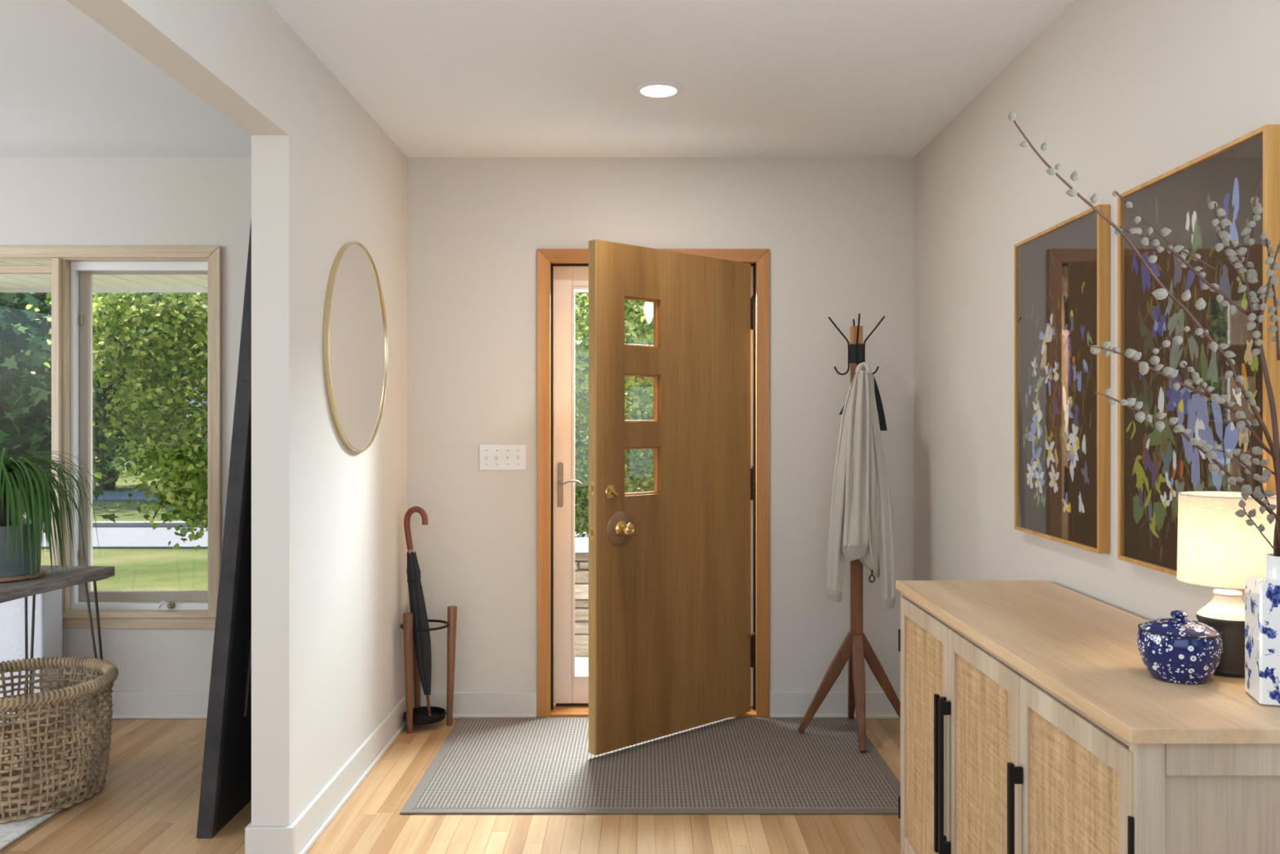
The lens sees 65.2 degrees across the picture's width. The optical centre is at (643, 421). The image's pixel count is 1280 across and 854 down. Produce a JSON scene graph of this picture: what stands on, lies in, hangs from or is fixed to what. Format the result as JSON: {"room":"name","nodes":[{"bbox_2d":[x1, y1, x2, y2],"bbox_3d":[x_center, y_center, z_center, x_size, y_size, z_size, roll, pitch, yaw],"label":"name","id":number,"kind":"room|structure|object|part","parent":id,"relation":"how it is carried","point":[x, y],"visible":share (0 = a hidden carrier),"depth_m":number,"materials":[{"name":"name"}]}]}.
{"room":"entryway","nodes":[
{"label":"entryway","id":0,"kind":"room"},
{"bbox_2d":[66,0,407,826],"bbox_3d":[-1.086,0.067,0.428,0.110,2.440,7.857,0,0,0],"label":"wall","id":1,"kind":"structure","parent":0,"point":[329,549],"depth_m":3.06,"materials":[{"name":"beige paint"}]},
{"bbox_2d":[244,693,406,853],"bbox_3d":[-1.086,1.230,3.611,0.162,0.112,1.461,0,0,0],"label":"baseboard","id":2,"kind":"structure","parent":1,"relation":"attached to","point":[298,837],"depth_m":3.22,"materials":[{"name":"grey paint"}]},
{"bbox_3d":[-1.086,1.278,3.611,0.162,0.018,1.461,0,0,0],"label":"shoe moulding","id":3,"kind":"part","parent":2,"relation":"part of","materials":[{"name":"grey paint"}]},
{"bbox_2d":[322,241,387,451],"bbox_3d":[-1.021,-0.266,3.580,0.020,0.746,0.746,0,0,0],"label":"round mirror","id":4,"kind":"object","parent":1,"relation":"attached to","point":[355,336],"visible":1,"depth_m":3.52,"materials":[{"name":"mirror"}]},
{"bbox_2d":[0,718,900,853],"bbox_3d":[-2.112,1.347,0.498,6.776,0.120,7.997,0,0,0],"label":"floor","id":5,"kind":"structure","parent":0,"point":[148,802],"depth_m":3.19,"materials":[{"name":"brown wood"}]},
{"bbox_2d":[0,588,62,726],"bbox_3d":[-2.926,0.972,4.237,0.848,0.630,0.145,0,0,0],"label":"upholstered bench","id":6,"kind":"object","parent":5,"relation":"on","point":[47,642],"visible":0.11,"depth_m":4.17,"materials":[{"name":"white fabric"}]},
{"bbox_2d":[0,808,62,850],"bbox_3d":[-3.265,1.282,2.393,2.670,0.008,2.385,0,0,0],"label":"area rug","id":7,"kind":"object","parent":5,"relation":"on","point":[11,831],"visible":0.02,"depth_m":3.15,"materials":[{"name":"beige fabric"}]},
{"bbox_2d":[0,656,118,823],"bbox_3d":[-2.150,1.074,3.420,0.625,0.406,0.625,0,0,-41],"label":"seagrass basket","id":8,"kind":"object","parent":7,"relation":"on","point":[33,789],"visible":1,"depth_m":3.34,"materials":[{"name":"beige wicker"}]},
{"bbox_2d":[0,564,115,726],"bbox_3d":[-2.442,0.940,3.419,0.369,0.692,1.446,0,0,7],"label":"console table","id":9,"kind":"object","parent":5,"relation":"on","point":[76,575],"visible":0.62,"depth_m":3.96,"materials":[{"name":"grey wood"}]},
{"bbox_2d":[0,520,42,577],"bbox_3d":[-2.435,0.481,3.800,0.254,0.192,0.254,0,0,0],"label":"pot","id":10,"kind":"object","parent":9,"relation":"on","point":[7,567],"depth_m":3.73,"materials":[{"name":"teal ceramic"}]},
{"bbox_3d":[-2.508,0.960,4.081,0.025,0.652,0.116,0,0,-43],"label":"hairpin leg","id":11,"kind":"part","parent":9,"relation":"part of","materials":[{"name":"grey metal"}]},
{"bbox_2d":[0,447,107,582],"bbox_3d":[-2.457,0.361,3.801,0.640,0.554,0.583,0,0,19],"label":"palm","id":12,"kind":"object","parent":9,"relation":"on","point":[20,540],"visible":1,"depth_m":3.73,"materials":[{"name":"green plant"}]},
{"bbox_3d":[-2.435,0.334,3.800,0.104,0.155,0.104,0,0,0],"label":"stem","id":13,"kind":"part","parent":12,"relation":"part of","materials":[{"name":"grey plant"}]},
{"bbox_3d":[-2.222,0.959,4.067,0.090,0.652,0.071,0,0,36],"label":"hairpin leg","id":14,"kind":"part","parent":9,"relation":"part of","materials":[{"name":"grey metal"}]},
{"bbox_2d":[195,218,251,838],"bbox_3d":[-1.264,0.212,3.634,0.239,2.156,1.092,0,0,0],"label":"leaning mirror","id":15,"kind":"object","parent":5,"relation":"on","point":[226,774],"visible":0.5,"depth_m":3.09,"materials":[{"name":"metal"}]},
{"bbox_2d":[400,605,457,733],"bbox_3d":[-0.931,1.035,4.212,0.225,0.503,0.227,0,0,24],"label":"umbrella stand","id":16,"kind":"object","parent":5,"relation":"on","point":[418,714],"visible":0.89,"depth_m":4.23,"materials":[{"name":"brown wood"}]},
{"bbox_3d":[-0.975,1.039,4.130,0.041,0.496,0.044,0,0,0],"label":"post","id":17,"kind":"part","parent":16,"relation":"part of","materials":[{"name":"brown wood"}]},
{"bbox_3d":[-0.983,1.037,4.322,0.041,0.500,0.043,0,0,0],"label":"post","id":18,"kind":"part","parent":16,"relation":"part of","materials":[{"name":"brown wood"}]},
{"bbox_2d":[404,506,431,715],"bbox_3d":[-0.951,0.794,4.199,0.115,0.881,0.055,0,0,0],"label":"umbrella","id":19,"kind":"object","parent":16,"relation":"in","point":[422,642],"visible":0.99,"depth_m":4.19,"materials":[{"name":"black fabric"}]},
{"bbox_3d":[-0.958,0.445,4.200,0.101,0.183,0.025,0,0,0],"label":"crook handle","id":20,"kind":"part","parent":19,"relation":"part of","materials":[{"name":"brown wood"}]},
{"bbox_2d":[404,706,445,724],"bbox_3d":[-0.925,1.239,4.222,0.174,0.028,0.174,0,0,0],"label":"drip tray","id":21,"kind":"object","parent":16,"relation":"on","point":[420,715],"depth_m":4.22,"materials":[{"name":"black metal"}]},
{"bbox_3d":[-0.815,1.035,4.249,0.042,0.503,0.041,0,0,27],"label":"post","id":22,"kind":"part","parent":16,"relation":"part of","materials":[{"name":"brown wood"}]},
{"bbox_2d":[400,717,900,813],"bbox_3d":[0.055,1.282,3.807,1.710,0.008,1.057,0,0,0],"label":"doormat","id":23,"kind":"object","parent":5,"relation":"on","point":[484,765],"visible":0.79,"depth_m":3.64,"materials":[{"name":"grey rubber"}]},
{"bbox_2d":[797,313,900,751],"bbox_3d":[0.868,0.422,4.085,0.348,1.708,0.348,0,0,-39],"label":"coat rack","id":24,"kind":"object","parent":23,"relation":"on","point":[855,647],"visible":0.74,"depth_m":4.06,"materials":[{"name":"brown wood"}]},
{"bbox_3d":[0.754,1.070,4.097,0.245,0.413,0.046,0,0,6],"label":"leg","id":25,"kind":"part","parent":24,"relation":"part of","materials":[{"name":"brown wood"}]},
{"bbox_3d":[0.880,1.070,4.199,0.046,0.413,0.245,0,0,6],"label":"leg","id":26,"kind":"part","parent":24,"relation":"part of","materials":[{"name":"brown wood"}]},
{"bbox_3d":[0.868,-0.317,4.085,0.047,0.148,0.047,0,0,6],"label":"post","id":27,"kind":"part","parent":24,"relation":"part of","materials":[{"name":"brown wood"}]},
{"bbox_3d":[0.868,0.330,4.085,0.048,1.145,0.048,0,0,6],"label":"post","id":28,"kind":"part","parent":24,"relation":"part of","materials":[{"name":"brown wood"}]},
{"bbox_3d":[0.856,1.070,3.971,0.046,0.413,0.245,0,0,6],"label":"leg","id":29,"kind":"part","parent":24,"relation":"part of","materials":[{"name":"brown wood"}]},
{"bbox_2d":[826,362,895,608],"bbox_3d":[0.866,0.253,4.001,0.253,0.983,0.139,0,0,-20],"label":"jacket","id":30,"kind":"object","parent":24,"relation":"hanging from","point":[861,524],"visible":1,"depth_m":3.97,"materials":[{"name":"grey fabric"}]},
{"bbox_3d":[0.838,0.146,3.954,0.104,0.700,0.066,0,0,0],"label":"panel","id":31,"kind":"part","parent":30,"relation":"part of","materials":[{"name":"grey fabric"}]},
{"bbox_3d":[0.907,0.614,3.980,0.027,0.051,0.006,0,0,2],"label":"zip pull","id":32,"kind":"part","parent":30,"relation":"part of","materials":[{"name":"black metal"}]},
{"bbox_2d":[839,373,887,431],"bbox_3d":[0.891,-0.087,4.068,0.197,0.244,0.008,0,0,0],"label":"strap","id":33,"kind":"object","parent":24,"relation":"hanging from","point":[882,424],"depth_m":4.07,"materials":[{"name":"black leather"}]},
{"bbox_3d":[0.982,1.070,4.073,0.245,0.413,0.046,0,0,6],"label":"leg","id":34,"kind":"part","parent":24,"relation":"part of","materials":[{"name":"brown wood"}]},
{"bbox_2d":[895,580,1279,853],"bbox_3d":[0.931,0.871,2.180,0.454,0.832,1.390,0,0,0],"label":"sideboard","id":35,"kind":"object","parent":5,"relation":"on","point":[1033,719],"visible":1,"depth_m":1.90,"materials":[{"name":"brown wood"}]},
{"bbox_3d":[0.757,0.883,2.854,0.045,0.807,0.022,0,0,0],"label":"corner post","id":36,"kind":"part","parent":35,"relation":"part of","materials":[{"name":"brown wood"}]},
{"bbox_3d":[0.739,0.855,2.632,0.002,0.624,0.369,0,0,0],"label":"cane panel","id":37,"kind":"part","parent":35,"relation":"part of","materials":[{"name":"wicker"}]},
{"bbox_3d":[0.742,0.855,2.632,0.020,0.716,0.449,0,0,0],"label":"door","id":38,"kind":"part","parent":35,"relation":"part of","materials":[{"name":"brown wood"}]},
{"bbox_3d":[0.718,0.851,2.424,0.028,0.382,0.013,0,0,0],"label":"pull handle","id":39,"kind":"part","parent":35,"relation":"part of","materials":[{"name":"black metal"}]},
{"bbox_3d":[0.718,0.851,2.389,0.028,0.382,0.013,0,0,0],"label":"pull handle","id":40,"kind":"part","parent":35,"relation":"part of","materials":[{"name":"black metal"}]},
{"bbox_3d":[0.739,0.855,2.180,0.002,0.624,0.369,0,0,0],"label":"cane panel","id":41,"kind":"part","parent":35,"relation":"part of","materials":[{"name":"wicker"}]},
{"bbox_3d":[0.742,0.855,2.180,0.020,0.716,0.449,0,0,0],"label":"door","id":42,"kind":"part","parent":35,"relation":"part of","materials":[{"name":"brown wood"}]},
{"bbox_3d":[0.718,0.851,1.934,0.028,0.382,0.013,0,0,0],"label":"pull handle","id":43,"kind":"part","parent":35,"relation":"part of","materials":[{"name":"black metal"}]},
{"bbox_3d":[0.748,0.487,2.180,0.018,0.016,1.325,0,0,0],"label":"rail","id":44,"kind":"part","parent":35,"relation":"part of","materials":[{"name":"beige wood"}]},
{"bbox_3d":[0.739,0.855,1.728,0.002,0.624,0.369,0,0,0],"label":"cane panel","id":45,"kind":"part","parent":35,"relation":"part of","materials":[{"name":"wicker"}]},
{"bbox_3d":[0.742,0.855,1.728,0.020,0.716,0.449,0,0,0],"label":"door","id":46,"kind":"part","parent":35,"relation":"part of","materials":[{"name":"brown wood"}]},
{"bbox_3d":[0.757,0.883,1.506,0.045,0.807,0.022,0,0,0],"label":"corner post","id":47,"kind":"part","parent":35,"relation":"part of","materials":[{"name":"brown wood"}]},
{"bbox_2d":[1137,609,1222,684],"bbox_3d":[0.950,0.395,1.775,0.135,0.120,0.135,0,0,0],"label":"lidded bowl","id":48,"kind":"object","parent":35,"relation":"on","point":[1178,649],"visible":1,"depth_m":1.73,"materials":[{"name":"ceramic"}]},
{"bbox_3d":[0.950,0.344,1.775,0.030,0.017,0.030,0,0,0],"label":"knob","id":49,"kind":"part","parent":48,"relation":"part of","materials":[{"name":"ceramic"}]},
{"bbox_3d":[0.950,0.361,1.775,0.126,0.022,0.126,0,0,0],"label":"lid","id":50,"kind":"part","parent":48,"relation":"part of","materials":[{"name":"ceramic"}]},
{"bbox_3d":[0.944,0.505,1.504,0.327,0.050,0.018,0,0,0],"label":"rail","id":51,"kind":"part","parent":35,"relation":"part of","materials":[{"name":"brown wood"}]},
{"bbox_3d":[0.944,0.856,1.508,0.327,0.652,0.007,0,0,0],"label":"panel","id":52,"kind":"part","parent":35,"relation":"part of","materials":[{"name":"brown wood"}]},
{"bbox_2d":[1176,491,1276,677],"bbox_3d":[1.062,0.293,1.820,0.165,0.323,0.165,0,0,0],"label":"table lamp","id":53,"kind":"object","parent":35,"relation":"on","point":[1217,548],"visible":0.6,"depth_m":1.77,"materials":[{"name":"white fabric"}]},
{"bbox_3d":[1.062,0.212,1.820,0.163,0.160,0.163,0,0,0],"label":"lamp shade","id":54,"kind":"part","parent":53,"relation":"part of","materials":[{"name":"beige fabric"}]},
{"bbox_2d":[1244,553,1279,706],"bbox_3d":[1.042,0.336,1.631,0.089,0.237,0.089,0,0,17],"label":"vase","id":55,"kind":"object","parent":35,"relation":"on","point":[1262,593],"visible":0.98,"depth_m":1.60,"materials":[{"name":"white ceramic"}]},
{"bbox_2d":[1007,110,1279,554],"bbox_3d":[0.803,-0.016,1.549,0.522,0.902,0.053,0,0,-16],"label":"branch","id":56,"kind":"object","parent":55,"relation":"in","point":[1162,293],"visible":0.99,"depth_m":1.55,"materials":[{"name":"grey plant"}]},
{"bbox_2d":[1087,326,1279,556],"bbox_3d":[0.861,0.143,1.570,0.386,0.584,0.040,0,0,-16],"label":"branch","id":57,"kind":"object","parent":55,"relation":"in","point":[1171,373],"visible":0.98,"depth_m":1.56,"materials":[{"name":"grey plant"}]},
{"bbox_2d":[1093,388,1279,554],"bbox_3d":[0.865,0.192,1.552,0.406,0.485,0.042,0,0,-21],"label":"branch","id":58,"kind":"object","parent":55,"relation":"in","point":[1246,491],"visible":1,"depth_m":1.56,"materials":[{"name":"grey plant"}]},
{"bbox_2d":[1111,177,1279,469],"bbox_3d":[0.902,0.014,1.629,0.300,0.841,0.081,0,0,0],"label":"branch","id":59,"kind":"object","parent":55,"relation":"in","point":[1251,275],"visible":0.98,"depth_m":1.64,"materials":[{"name":"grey plant"}]},
{"bbox_3d":[1.025,0.014,1.645,0.067,0.841,0.029,0,0,26],"label":"stem","id":60,"kind":"part","parent":59,"relation":"part of","materials":[{"name":"brown plant"}]},
{"bbox_2d":[1235,499,1279,556],"bbox_3d":[0.996,0.279,1.608,0.104,0.311,0.023,0,0,-18],"label":"branch","id":61,"kind":"object","parent":55,"relation":"in","point":[1240,513],"visible":1,"depth_m":1.60,"materials":[{"name":"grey plant"}]},
{"bbox_2d":[0,157,914,691],"bbox_3d":[-2.112,0.067,4.427,6.776,2.440,0.140,0,0,0],"label":"wall","id":62,"kind":"structure","parent":0,"point":[838,233],"depth_m":4.36,"materials":[{"name":"beige paint"}]},
{"bbox_2d":[0,245,221,628],"bbox_3d":[-2.572,0.067,4.410,1.475,1.662,0.154,0,0,0],"label":"window","id":63,"kind":"structure","parent":62,"relation":"in","point":[72,269],"depth_m":4.37,"materials":[{"name":"brown wood"}]},
{"bbox_3d":[-2.905,0.059,4.397,0.659,1.515,0.040,0,0,0],"label":"fixed sash","id":64,"kind":"part","parent":63,"relation":"part of","materials":[{"name":"brown wood"}]},
{"bbox_3d":[-2.195,0.050,4.462,0.626,1.495,0.040,0,0,0],"label":"sash","id":65,"kind":"part","parent":63,"relation":"part of","materials":[{"name":"beige"}]},
{"bbox_3d":[-2.101,0.798,4.373,0.051,0.030,0.014,0,0,-20],"label":"crank handle","id":66,"kind":"part","parent":63,"relation":"part of","materials":[{"name":"white plastic"}]},
{"bbox_2d":[52,691,208,718],"bbox_3d":[-3.286,1.230,4.344,4.228,0.112,0.026,0,0,0],"label":"baseboard","id":67,"kind":"structure","parent":62,"relation":"attached to","point":[126,704],"depth_m":4.34,"materials":[{"name":"grey paint"}]},
{"bbox_3d":[-3.286,1.278,4.337,4.228,0.018,0.012,0,0,0],"label":"shoe moulding","id":68,"kind":"part","parent":67,"relation":"part of","materials":[{"name":"grey paint"}]},
{"bbox_2d":[413,691,537,718],"bbox_3d":[-0.748,1.230,4.344,0.566,0.112,0.026,0,0,0],"label":"baseboard","id":69,"kind":"structure","parent":62,"relation":"attached to","point":[465,704],"depth_m":4.34,"materials":[{"name":"grey paint"}]},
{"bbox_3d":[-0.748,1.278,4.337,0.566,0.018,0.012,0,0,0],"label":"shoe moulding","id":70,"kind":"part","parent":69,"relation":"part of","materials":[{"name":"grey paint"}]},
{"bbox_2d":[479,444,525,470],"bbox_3d":[-0.614,0.153,4.346,0.198,0.110,0.021,0,0,0],"label":"switch plate","id":71,"kind":"object","parent":62,"relation":"attached to","point":[491,456],"visible":1,"depth_m":4.34,"materials":[{"name":"white plastic"}]},
{"bbox_2d":[537,248,769,717],"bbox_3d":[0.041,0.268,4.434,1.011,2.039,0.187,0,0,0],"label":"door frame","id":72,"kind":"structure","parent":62,"relation":"attached to","point":[547,259],"depth_m":4.34,"materials":[{"name":"orange wood"}]},
{"bbox_2d":[553,266,753,706],"bbox_3d":[0.041,0.286,4.451,0.899,1.965,0.082,0,0,0],"label":"door","id":73,"kind":"structure","parent":62,"relation":"in","point":[570,689],"depth_m":4.46,"materials":[{"name":"white wood"}]},
{"bbox_3d":[-0.372,0.280,4.459,0.025,0.201,0.006,0,0,0],"label":"handle plate","id":74,"kind":"part","parent":73,"relation":"part of","materials":[{"name":"silver metal"}]},
{"bbox_3d":[-0.324,0.267,4.433,0.105,0.024,0.046,0,0,0],"label":"lever","id":75,"kind":"part","parent":73,"relation":"part of","materials":[{"name":"silver metal"}]},
{"bbox_3d":[0.041,1.201,4.477,0.723,0.112,0.029,0,0,0],"label":"rail","id":76,"kind":"part","parent":73,"relation":"part of","materials":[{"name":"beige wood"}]},
{"bbox_3d":[0.041,-0.645,4.477,0.723,0.082,0.029,0,0,0],"label":"rail","id":77,"kind":"part","parent":73,"relation":"part of","materials":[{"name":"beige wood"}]},
{"bbox_2d":[588,239,755,755],"bbox_3d":[0.152,0.284,4.046,0.884,1.942,0.112,0,0,-42],"label":"door","id":78,"kind":"structure","parent":62,"relation":"in","point":[671,642],"depth_m":4.03,"materials":[{"name":"brown wood"}]},
{"bbox_3d":[-0.197,0.419,3.779,0.001,0.056,0.025,0,0,-42],"label":"latch plate","id":79,"kind":"part","parent":78,"relation":"part of","materials":[{"name":"gold metal"}]},
{"bbox_3d":[-0.197,0.252,3.779,0.001,0.056,0.025,0,0,-42],"label":"bolt plate","id":80,"kind":"part","parent":78,"relation":"part of","materials":[{"name":"gold metal"}]},
{"bbox_3d":[-0.067,0.410,3.817,0.060,0.060,0.063,0,0,-42],"label":"knob","id":81,"kind":"part","parent":78,"relation":"part of","materials":[{"name":"gold metal"}]},
{"bbox_2d":[769,691,900,718],"bbox_3d":[0.861,1.230,4.344,0.630,0.112,0.026,0,0,0],"label":"baseboard","id":82,"kind":"structure","parent":62,"relation":"attached to","point":[782,704],"depth_m":4.34,"materials":[{"name":"grey paint"}]},
{"bbox_3d":[0.861,1.278,4.337,0.630,0.018,0.012,0,0,0],"label":"shoe moulding","id":83,"kind":"part","parent":82,"relation":"part of","materials":[{"name":"grey paint"}]},
{"bbox_2d":[0,0,1074,157],"bbox_3d":[-2.112,-1.203,0.498,6.776,0.100,7.997,0,0,0],"label":"ceiling","id":84,"kind":"structure","parent":0,"point":[441,78],"depth_m":3.32,"materials":[{"name":"white paint"}]},
{"bbox_2d":[632,80,684,98],"bbox_3d":[0.051,-1.149,3.466,0.178,0.007,0.178,0,0,0],"label":"recessed light","id":85,"kind":"object","parent":84,"relation":"in","point":[651,89],"visible":1,"depth_m":3.46,"materials":[{"name":"white plastic"}]},
{"bbox_2d":[914,0,1279,621],"bbox_3d":[1.226,0.067,0.428,0.100,2.440,7.857,0,0,0],"label":"wall","id":86,"kind":"structure","parent":0,"point":[1122,95],"depth_m":3.01,"materials":[{"name":"beige paint"}]},
{"bbox_2d":[1013,204,1110,553],"bbox_3d":[1.161,-0.108,2.810,0.029,0.881,0.576,0,0,0],"label":"framed picture","id":87,"kind":"object","parent":86,"relation":"attached to","point":[1062,271],"visible":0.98,"depth_m":2.76,"materials":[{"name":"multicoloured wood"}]},
{"bbox_3d":[1.161,-0.108,3.093,0.029,0.881,0.010,0,0,0],"label":"frame","id":88,"kind":"part","parent":87,"relation":"part of","materials":[{"name":"brown wood"}]},
{"bbox_3d":[1.161,-0.544,2.810,0.029,0.010,0.556,0,0,0],"label":"frame","id":89,"kind":"part","parent":87,"relation":"part of","materials":[{"name":"brown wood"}]},
{"bbox_3d":[1.161,0.327,2.810,0.029,0.010,0.556,0,0,0],"label":"frame","id":90,"kind":"part","parent":87,"relation":"part of","materials":[{"name":"brown wood"}]},
{"bbox_3d":[1.161,-0.108,2.527,0.029,0.881,0.010,0,0,0],"label":"frame","id":91,"kind":"part","parent":87,"relation":"part of","materials":[{"name":"brown wood"}]},
{"bbox_2d":[1117,124,1279,595],"bbox_3d":[1.161,-0.108,2.133,0.029,0.881,0.578,0,0,0],"label":"framed picture","id":92,"kind":"object","parent":86,"relation":"attached to","point":[1154,465],"visible":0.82,"depth_m":2.13,"materials":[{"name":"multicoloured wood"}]},
{"bbox_3d":[1.161,-0.108,2.417,0.029,0.881,0.010,0,0,0],"label":"frame","id":93,"kind":"part","parent":92,"relation":"part of","materials":[{"name":"brown wood"}]},
{"bbox_3d":[1.161,0.327,2.133,0.029,0.010,0.558,0,0,0],"label":"frame","id":94,"kind":"part","parent":92,"relation":"part of","materials":[{"name":"brown wood"}]},
{"bbox_3d":[1.161,-0.544,2.133,0.029,0.010,0.558,0,0,0],"label":"frame","id":95,"kind":"part","parent":92,"relation":"part of","materials":[{"name":"brown wood"}]},
{"bbox_3d":[1.161,-0.108,1.849,0.029,0.881,0.010,0,0,0],"label":"frame","id":96,"kind":"part","parent":92,"relation":"part of","materials":[{"name":"brown wood"}]},
{"label":"outside","id":97,"kind":"structure","parent":0,"visible":0},
{"bbox_2d":[23,453,649,601],"bbox_3d":[-5.000,1.837,47.300,130.000,0.300,85.400,0,0,0],"label":"lawn","id":98,"kind":"structure","parent":97,"point":[135,569],"depth_m":12.11,"materials":[{"name":"green plant"}]},
{"bbox_2d":[0,292,208,533],"bbox_3d":[-6.654,-1.506,9.352,5.867,6.424,3.423,0,0,7],"label":"maple tree","id":99,"kind":"object","parent":98,"relation":"on","point":[25,407],"visible":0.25,"depth_m":8.62,"materials":[{"name":"green plant"}]},
{"bbox_2d":[0,330,208,489],"bbox_3d":[-13.684,-2.288,24.491,10.253,7.963,7.885,0,0,0],"label":"street tree","id":100,"kind":"object","parent":98,"relation":"on","point":[110,473],"visible":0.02,"depth_m":24.75,"materials":[{"name":"green plant"}]},
{"bbox_2d":[24,292,208,550],"bbox_3d":[-3.457,-1.509,8.166,2.927,6.414,3.258,0,0,0],"label":"tree","id":101,"kind":"object","parent":98,"relation":"on","point":[154,325],"visible":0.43,"depth_m":7.07,"materials":[{"name":"green plant"}]},
{"bbox_2d":[181,379,208,440],"bbox_3d":[-21.000,-1.613,59.000,24.000,6.600,10.000,0,0,0],"label":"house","id":102,"kind":"structure","parent":98,"relation":"on","point":[195,388],"depth_m":55.00,"materials":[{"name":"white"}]},
{"bbox_2d":[42,520,587,527],"bbox_3d":[-5.000,1.637,15.875,130.000,0.099,0.250,0,0,0],"label":"kerb","id":103,"kind":"object","parent":98,"relation":"on","point":[100,523],"depth_m":15.75,"materials":[{"name":"concrete"}]},
{"bbox_2d":[574,656,588,675],"bbox_3d":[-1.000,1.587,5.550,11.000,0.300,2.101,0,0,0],"label":"porch slab","id":104,"kind":"object","parent":98,"relation":"on","point":[581,663],"depth_m":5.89,"materials":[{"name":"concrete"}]},
{"bbox_2d":[574,537,588,656],"bbox_3d":[0.946,1.091,6.275,4.458,0.690,0.370,0,0,0],"label":"stone wall","id":105,"kind":"structure","parent":104,"relation":"on","point":[581,544],"depth_m":6.12,"materials":[{"name":"stone"}]},
{"bbox_2d":[574,292,653,537],"bbox_3d":[-0.323,-1.013,10.334,4.293,5.421,5.308,0,0,-3],"label":"tree","id":106,"kind":"object","parent":98,"relation":"on","point":[638,404],"visible":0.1,"depth_m":9.50,"materials":[{"name":"green plant"}]},
{"bbox_2d":[574,431,653,515],"bbox_3d":[0.914,0.946,17.608,8.461,1.804,1.570,0,0,0],"label":"hedge","id":107,"kind":"object","parent":98,"relation":"on","point":[640,485],"visible":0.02,"depth_m":17.16,"materials":[{"name":"green plant"}]},
{"bbox_2d":[574,300,653,430],"bbox_3d":[-5.902,-7.079,70.153,19.620,17.968,14.700,0,0,0],"label":"tree","id":108,"kind":"object","parent":98,"relation":"on","point":[575,303],"visible":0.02,"depth_m":66.40,"materials":[{"name":"green plant"}]},
{"bbox_3d":[-1.000,-1.228,4.528,11.000,0.770,0.058,0,0,0],"label":"wall","id":109,"kind":"structure","parent":0,"visible":0},
{"bbox_2d":[0,260,588,292],"bbox_3d":[-0.979,-0.871,5.295,11.043,0.165,1.590,0,0,0],"label":"soffit","id":110,"kind":"structure","parent":109,"relation":"attached to","point":[8,282],"depth_m":5.89,"materials":[{"name":"beige"}]},
{"bbox_2d":[643,301,653,324],"bbox_3d":[0.027,-0.666,5.300,0.060,0.296,0.060,0,0,0],"label":"pendant","id":111,"kind":"object","parent":110,"relation":"hanging from","point":[648,307],"visible":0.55,"depth_m":5.28,"materials":[{"name":"beige glass"}]},
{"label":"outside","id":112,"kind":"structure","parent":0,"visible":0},
{"bbox_2d":[41,527,588,548],"bbox_3d":[-5.000,1.671,14.525,130.000,0.029,2.450,0,0,0],"label":"garden path","id":113,"kind":"structure","parent":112,"point":[108,537],"depth_m":14.23,"materials":[{"name":"concrete"}]},
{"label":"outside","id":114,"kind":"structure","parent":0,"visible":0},
{"bbox_2d":[93,491,184,499],"bbox_3d":[-5.000,1.677,22.800,130.000,0.019,2.400,0,0,0],"label":"street","id":115,"kind":"structure","parent":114,"point":[108,495],"depth_m":22.53,"materials":[{"name":"grey asphalt"}]}
]}

